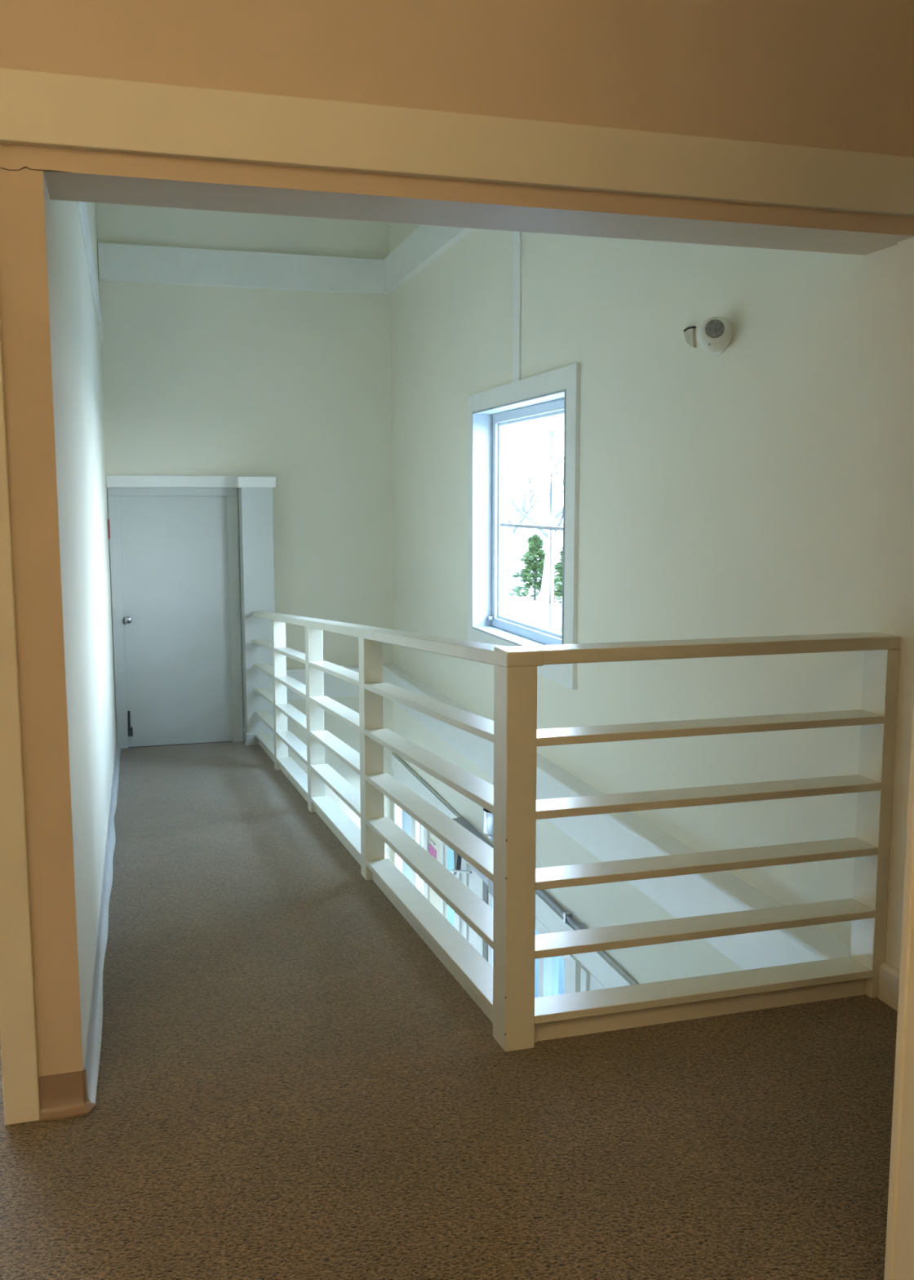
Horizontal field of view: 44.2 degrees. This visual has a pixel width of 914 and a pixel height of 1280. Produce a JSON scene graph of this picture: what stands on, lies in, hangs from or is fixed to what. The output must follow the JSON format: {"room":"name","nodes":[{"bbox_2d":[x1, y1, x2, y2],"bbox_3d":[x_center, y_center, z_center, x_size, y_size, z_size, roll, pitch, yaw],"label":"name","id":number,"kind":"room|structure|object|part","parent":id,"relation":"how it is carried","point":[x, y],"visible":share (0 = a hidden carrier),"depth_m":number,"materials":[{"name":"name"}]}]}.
{"room":"upstairs landing","nodes":[
{"label":"upstairs landing","id":0,"kind":"room"},
{"bbox_2d":[0,166,116,1076],"bbox_3d":[-1.944,-1.097,5.717,0.181,5.650,6.701,-2,7,-16],"label":"wall","id":1,"kind":"structure","parent":0,"point":[52,355],"depth_m":2.71,"materials":[{"name":"paint"}]},
{"bbox_2d":[38,1068,97,1121],"bbox_3d":[-0.954,1.114,2.759,0.131,0.102,0.034,-2,7,-16],"label":"baseboard","id":2,"kind":"structure","parent":1,"relation":"attached to","point":[62,1095],"depth_m":2.76,"materials":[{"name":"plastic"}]},
{"bbox_2d":[77,201,102,343],"bbox_3d":[-1.885,-2.033,5.746,0.015,0.200,6.409,-2,7,-16],"label":"trim","id":3,"kind":"structure","parent":1,"relation":"attached to","point":[82,210],"depth_m":5.95,"materials":[{"name":"white paint"}]},
{"bbox_2d":[83,736,120,1103],"bbox_3d":[-1.832,0.973,5.984,0.033,0.626,6.645,-2,7,-16],"label":"baseboard","id":4,"kind":"structure","parent":1,"relation":"attached to","point":[93,1046],"depth_m":3.81,"materials":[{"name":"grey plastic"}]},
{"bbox_2d":[107,519,110,538],"bbox_3d":[-2.699,-0.861,8.726,0.016,0.150,0.060,-2,7,-16],"label":"sign plate","id":5,"kind":"object","parent":1,"relation":"attached to","point":[108,520],"visible":0.98,"depth_m":8.70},
{"bbox_2d":[95,202,393,863],"bbox_3d":[-1.776,-0.486,9.469,3.064,7.800,0.250,-2,7,-16],"label":"wall","id":6,"kind":"structure","parent":0,"point":[292,387],"depth_m":9.24,"materials":[{"name":"paint"}]},
{"bbox_2d":[106,475,244,748],"bbox_3d":[-2.275,-0.213,9.166,1.026,2.229,0.115,-2,7,-16],"label":"door","id":7,"kind":"structure","parent":6,"relation":"in","point":[175,540],"depth_m":9.18,"materials":[{"name":"paint"}]},
{"bbox_3d":[-2.648,-0.164,9.060,0.062,0.062,0.077,-2,7,-16],"label":"knob","id":8,"kind":"part","parent":7,"relation":"part of","materials":[{"name":"metal"}]},
{"bbox_3d":[-2.279,-1.272,9.032,1.020,0.094,0.115,-2,7,-16],"label":"head casing","id":9,"kind":"part","parent":7,"relation":"part of","materials":[{"name":"white paint"}]},
{"bbox_2d":[97,242,383,294],"bbox_3d":[-1.694,-2.966,9.015,2.246,0.272,0.068,-2,7,-16],"label":"trim","id":10,"kind":"structure","parent":6,"relation":"attached to","point":[128,263],"depth_m":8.97,"materials":[{"name":"white paint"}]},
{"bbox_2d":[286,664,384,699],"bbox_3d":[-1.082,0.356,9.588,0.926,0.258,0.113,-2,7,-16],"label":"trim","id":11,"kind":"structure","parent":6,"relation":"attached to","point":[334,686],"depth_m":9.55,"materials":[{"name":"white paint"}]},
{"bbox_2d":[0,741,897,1279],"bbox_3d":[-0.804,1.465,3.701,6.800,0.831,12.351,-2,7,-16],"label":"floor","id":12,"kind":"structure","parent":0,"point":[293,1084],"depth_m":2.78,"materials":[{"name":"brown carpet"}]},
{"bbox_2d":[235,475,275,745],"bbox_3d":[-1.633,-0.069,9.264,0.296,2.524,0.321,-2,7,-16],"label":"post","id":13,"kind":"object","parent":12,"relation":"on","point":[255,492],"visible":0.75,"depth_m":9.09,"materials":[{"name":"paint"}]},
{"bbox_2d":[0,0,913,255],"bbox_3d":[-1.068,-2.282,2.444,5.864,2.481,0.268,-2,7,-16],"label":"wall","id":14,"kind":"structure","parent":0,"point":[830,74],"depth_m":2.80,"materials":[{"name":"beige paint"}]},
{"bbox_2d":[0,309,39,1125],"bbox_3d":[-1.056,0.039,2.594,0.080,2.276,0.029,-2,7,-16],"label":"trim","id":15,"kind":"structure","parent":14,"relation":"attached to","point":[18,1028],"depth_m":2.65,"materials":[{"name":"beige paint"}]},
{"bbox_2d":[0,67,913,217],"bbox_3d":[-0.675,-1.179,2.552,6.600,0.150,0.029,-2,7,-16],"label":"trim","id":16,"kind":"structure","parent":14,"relation":"attached to","point":[37,108],"depth_m":2.71,"materials":[{"name":"beige paint"}]},
{"bbox_2d":[534,929,564,997],"bbox_3d":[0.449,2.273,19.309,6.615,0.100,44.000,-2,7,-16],"label":"window","id":17,"kind":"structure","parent":0,"point":[561,966],"depth_m":10.97,"materials":[{"name":"glass"}]},
{"bbox_2d":[389,222,897,983],"bbox_3d":[0.615,-0.061,6.077,0.220,7.800,7.851,-2,7,-16],"label":"wall","id":18,"kind":"structure","parent":0,"point":[740,491],"depth_m":4.61,"materials":[{"name":"paint"}]},
{"bbox_2d":[393,771,424,895],"bbox_3d":[-0.293,2.242,9.500,0.230,2.077,1.130,-2,7,-16],"label":"window","id":19,"kind":"structure","parent":18,"relation":"in","point":[405,821],"depth_m":9.87,"materials":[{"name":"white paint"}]},
{"bbox_2d":[382,225,475,295],"bbox_3d":[0.302,-2.627,6.313,0.068,0.272,6.411,-2,7,-16],"label":"trim","id":20,"kind":"structure","parent":18,"relation":"attached to","point":[426,243],"depth_m":8.24,"materials":[{"name":"white paint"}]},
{"bbox_2d":[429,839,436,859],"bbox_3d":[-0.189,1.620,8.664,0.012,0.140,0.186,-2,7,-16],"label":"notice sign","id":21,"kind":"object","parent":18,"relation":"attached to","point":[433,851],"visible":0.83,"depth_m":8.65,"materials":[{"name":"pink paper"}]},
{"bbox_2d":[444,844,462,935],"bbox_3d":[0.079,2.462,8.204,0.248,2.162,0.460,-2,7,-16],"label":"door","id":22,"kind":"structure","parent":18,"relation":"in","point":[451,916],"depth_m":8.24,"materials":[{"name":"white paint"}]},
{"bbox_2d":[452,851,471,875],"bbox_3d":[0.040,1.543,7.509,0.058,0.150,0.442,-2,7,-16],"label":"door closer","id":23,"kind":"structure","parent":18,"relation":"in","point":[457,858],"depth_m":7.65,"materials":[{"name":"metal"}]},
{"bbox_3d":[0.031,1.539,7.481,0.016,0.130,0.394,-2,8,-18],"label":"arm","id":24,"kind":"part","parent":23,"relation":"part of","materials":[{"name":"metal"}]},
{"bbox_2d":[487,885,488,961],"bbox_3d":[0.204,2.552,7.418,0.012,2.180,0.020,-2,7,-16],"label":"trim","id":25,"kind":"structure","parent":18,"relation":"attached to","point":[487,886],"depth_m":7.31,"materials":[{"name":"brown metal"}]},
{"bbox_2d":[483,808,493,840],"bbox_3d":[0.252,1.101,6.735,0.196,0.180,0.180,-2,7,-16],"label":"wall sconce","id":26,"kind":"object","parent":18,"relation":"attached to","point":[488,816],"visible":0.32,"depth_m":6.67,"materials":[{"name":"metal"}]},
{"bbox_2d":[424,827,590,993],"bbox_3d":[0.205,2.558,7.377,0.035,2.180,3.290,-2,7,-16],"label":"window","id":27,"kind":"structure","parent":18,"relation":"attached to","point":[579,975],"depth_m":7.44,"materials":[{"name":"clear glass"}]},
{"bbox_2d":[391,753,632,988],"bbox_3d":[0.500,1.522,6.242,0.022,0.138,7.650,-2,7,-16],"label":"trim","id":28,"kind":"structure","parent":18,"relation":"attached to","point":[598,966],"depth_m":6.16,"materials":[{"name":"white paint"}]},
{"bbox_2d":[391,751,639,984],"bbox_3d":[0.356,1.378,6.736,0.014,0.024,6.593,-2,7,-16],"label":"trim","id":29,"kind":"structure","parent":18,"relation":"attached to","point":[629,978],"depth_m":5.50,"materials":[{"name":"grey metal"}]},
{"bbox_2d":[512,231,521,382],"bbox_3d":[0.340,-1.989,6.363,0.012,1.045,0.112,-2,7,-16],"label":"trim","id":30,"kind":"structure","parent":18,"relation":"attached to","point":[517,235],"depth_m":6.36,"materials":[{"name":"white paint"}]},
{"bbox_2d":[488,892,568,997],"bbox_3d":[0.511,2.587,6.752,0.230,2.077,1.420,-2,7,-16],"label":"window","id":31,"kind":"structure","parent":18,"relation":"in","point":[548,966],"depth_m":6.38,"materials":[{"name":"clear glass"}]},
{"bbox_2d":[535,889,588,929],"bbox_3d":[0.489,1.425,6.226,0.044,0.065,1.130,-2,7,-16],"label":"handrail","id":32,"kind":"object","parent":18,"relation":"attached to","point":[567,916],"visible":0.62,"depth_m":5.92,"materials":[{"name":"grey metal"}]},
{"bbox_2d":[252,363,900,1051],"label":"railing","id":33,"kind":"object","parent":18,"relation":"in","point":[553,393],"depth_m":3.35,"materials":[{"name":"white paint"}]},
{"bbox_3d":[-1.244,0.386,7.909,0.084,1.070,0.112,-2,7,-16],"label":"post","id":34,"kind":"part","parent":33,"relation":"part of","materials":[{"name":"white wood"}]},
{"bbox_3d":[-0.806,0.451,6.397,0.084,1.070,0.112,-2,7,-16],"label":"post","id":35,"kind":"part","parent":33,"relation":"part of","materials":[{"name":"white wood"}]},
{"bbox_3d":[-0.371,0.516,4.896,0.084,1.070,0.112,-2,7,-16],"label":"post","id":36,"kind":"part","parent":33,"relation":"part of","materials":[{"name":"white wood"}]},
{"bbox_3d":[-0.712,-0.082,6.030,0.104,0.542,6.392,-2,7,-16],"label":"cap rail","id":37,"kind":"part","parent":33,"relation":"part of","materials":[{"name":"white wood"}]},
{"bbox_3d":[0.157,0.595,3.074,0.085,1.070,0.113,-2,7,-16],"label":"corner post","id":38,"kind":"part","parent":33,"relation":"part of","materials":[{"name":"white wood"}]},
{"bbox_3d":[0.485,-0.677,6.567,0.075,1.366,1.581,-2,7,-16],"label":"sash","id":39,"kind":"part","parent":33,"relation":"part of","materials":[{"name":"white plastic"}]},
{"bbox_3d":[-0.181,0.523,6.261,1.208,1.805,6.395,-2,7,-16],"label":"guard railing","id":40,"kind":"part","parent":33,"relation":"part of","materials":[{"name":"white wood"}]},
{"bbox_3d":[0.695,0.023,3.159,1.207,0.038,0.114,-2,7,-16],"label":"cap rail","id":41,"kind":"part","parent":33,"relation":"part of","materials":[{"name":"white wood"}]},
{"bbox_3d":[1.254,0.548,3.390,0.042,1.063,0.112,-2,7,-16],"label":"post","id":42,"kind":"part","parent":33,"relation":"part of","materials":[{"name":"white wood"}]},
{"bbox_2d":[589,972,605,990],"bbox_3d":[0.919,2.762,5.360,0.230,2.077,1.000,-2,7,-16],"label":"window","id":43,"kind":"structure","parent":18,"relation":"in","point":[594,984],"depth_m":5.62,"materials":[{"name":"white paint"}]},
{"bbox_2d":[382,662,850,969],"bbox_3d":[0.308,0.726,6.641,0.113,0.258,6.593,-2,7,-16],"label":"trim","id":44,"kind":"structure","parent":18,"relation":"attached to","point":[620,836],"depth_m":4.71,"materials":[{"name":"white paint"}]},
{"bbox_2d":[683,316,733,355],"bbox_3d":[0.919,-1.150,4.287,0.133,0.140,0.403,-2,7,-16],"label":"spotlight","id":45,"kind":"object","parent":18,"relation":"attached to","point":[714,335],"visible":1,"depth_m":4.13,"materials":[{"name":"beige plastic"}]},
{"bbox_3d":[0.982,-1.143,4.237,0.016,0.140,0.140,-2,7,-16],"label":"plate","id":46,"kind":"part","parent":45,"relation":"part of","materials":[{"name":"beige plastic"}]},
{"bbox_2d":[879,236,913,969],"bbox_3d":[1.538,-1.111,3.208,0.519,5.000,0.192,-2,7,-16],"label":"wall","id":47,"kind":"structure","parent":0,"point":[897,597],"depth_m":3.26,"materials":[{"name":"paint"}]},
{"bbox_2d":[893,884,913,1279],"bbox_3d":[1.388,0.020,-0.168,0.148,3.000,4.100,-2,7,-16],"label":"wall","id":48,"kind":"structure","parent":0,"point":[904,1264],"depth_m":1.88,"materials":[{"name":"beige paint"}]},
{"bbox_2d":[884,692,913,1279],"bbox_3d":[0.797,-0.176,1.792,0.124,2.900,0.018,-2,7,-16],"label":"trim","id":49,"kind":"structure","parent":48,"relation":"attached to","point":[909,855],"depth_m":1.87,"materials":[{"name":"beige paint"}]},
{"bbox_3d":[2.066,-1.143,3.460,1.036,5.000,0.345,-2,7,-16],"label":"wall","id":50,"kind":"structure","parent":0,"visible":0},
{"bbox_2d":[877,961,899,1011],"bbox_3d":[1.900,1.011,3.517,1.277,0.112,0.113,-2,7,-16],"label":"baseboard","id":51,"kind":"structure","parent":50,"relation":"attached to","point":[889,975],"depth_m":3.35,"materials":[{"name":"beige paint"}]},
{"label":"outside","id":52,"kind":"structure","parent":0,"visible":0},
{"bbox_2d":[507,532,563,632],"bbox_3d":[31.765,-3.006,61.400,90.000,0.068,190.000,-2,7,-16],"label":"ground","id":53,"kind":"structure","parent":52,"point":[522,608],"depth_m":52.87,"materials":[{"name":"white snow"}]},
{"bbox_2d":[508,459,548,597],"bbox_3d":[2.095,-6.000,53.800,4.140,8.270,4.283,-4,8,-27],"label":"bare tree","id":54,"kind":"object","parent":53,"relation":"on","point":[513,580],"visible":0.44,"depth_m":53.70,"materials":[{"name":"white plant"}]},
{"bbox_2d":[507,533,556,599],"bbox_3d":[3.594,-3.336,52.321,2.722,3.231,2.620,-2,7,-16],"label":"conifer","id":55,"kind":"object","parent":53,"relation":"on","point":[535,543],"visible":0.82,"depth_m":52.08,"materials":[{"name":"green plant"}]},
{"bbox_2d":[508,419,564,615],"bbox_3d":[4.462,-5.294,46.056,6.397,8.819,4.868,-2,7,-16],"label":"bare tree","id":56,"kind":"object","parent":53,"relation":"on","point":[543,610],"visible":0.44,"depth_m":45.67,"materials":[{"name":"white plant"}]},
{"bbox_2d":[533,619,561,632],"bbox_3d":[3.836,-0.447,39.678,1.914,0.260,5.560,-2,7,-16],"label":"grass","id":57,"kind":"structure","parent":53,"relation":"on","point":[558,628],"depth_m":40.04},
{"bbox_2d":[539,546,562,603],"bbox_3d":[4.878,-2.826,50.117,2.424,2.769,2.678,3,8,20],"label":"conifer","id":58,"kind":"object","parent":53,"relation":"on","point":[558,566],"visible":0.21,"depth_m":49.99,"materials":[{"name":"green plant"}]}
]}

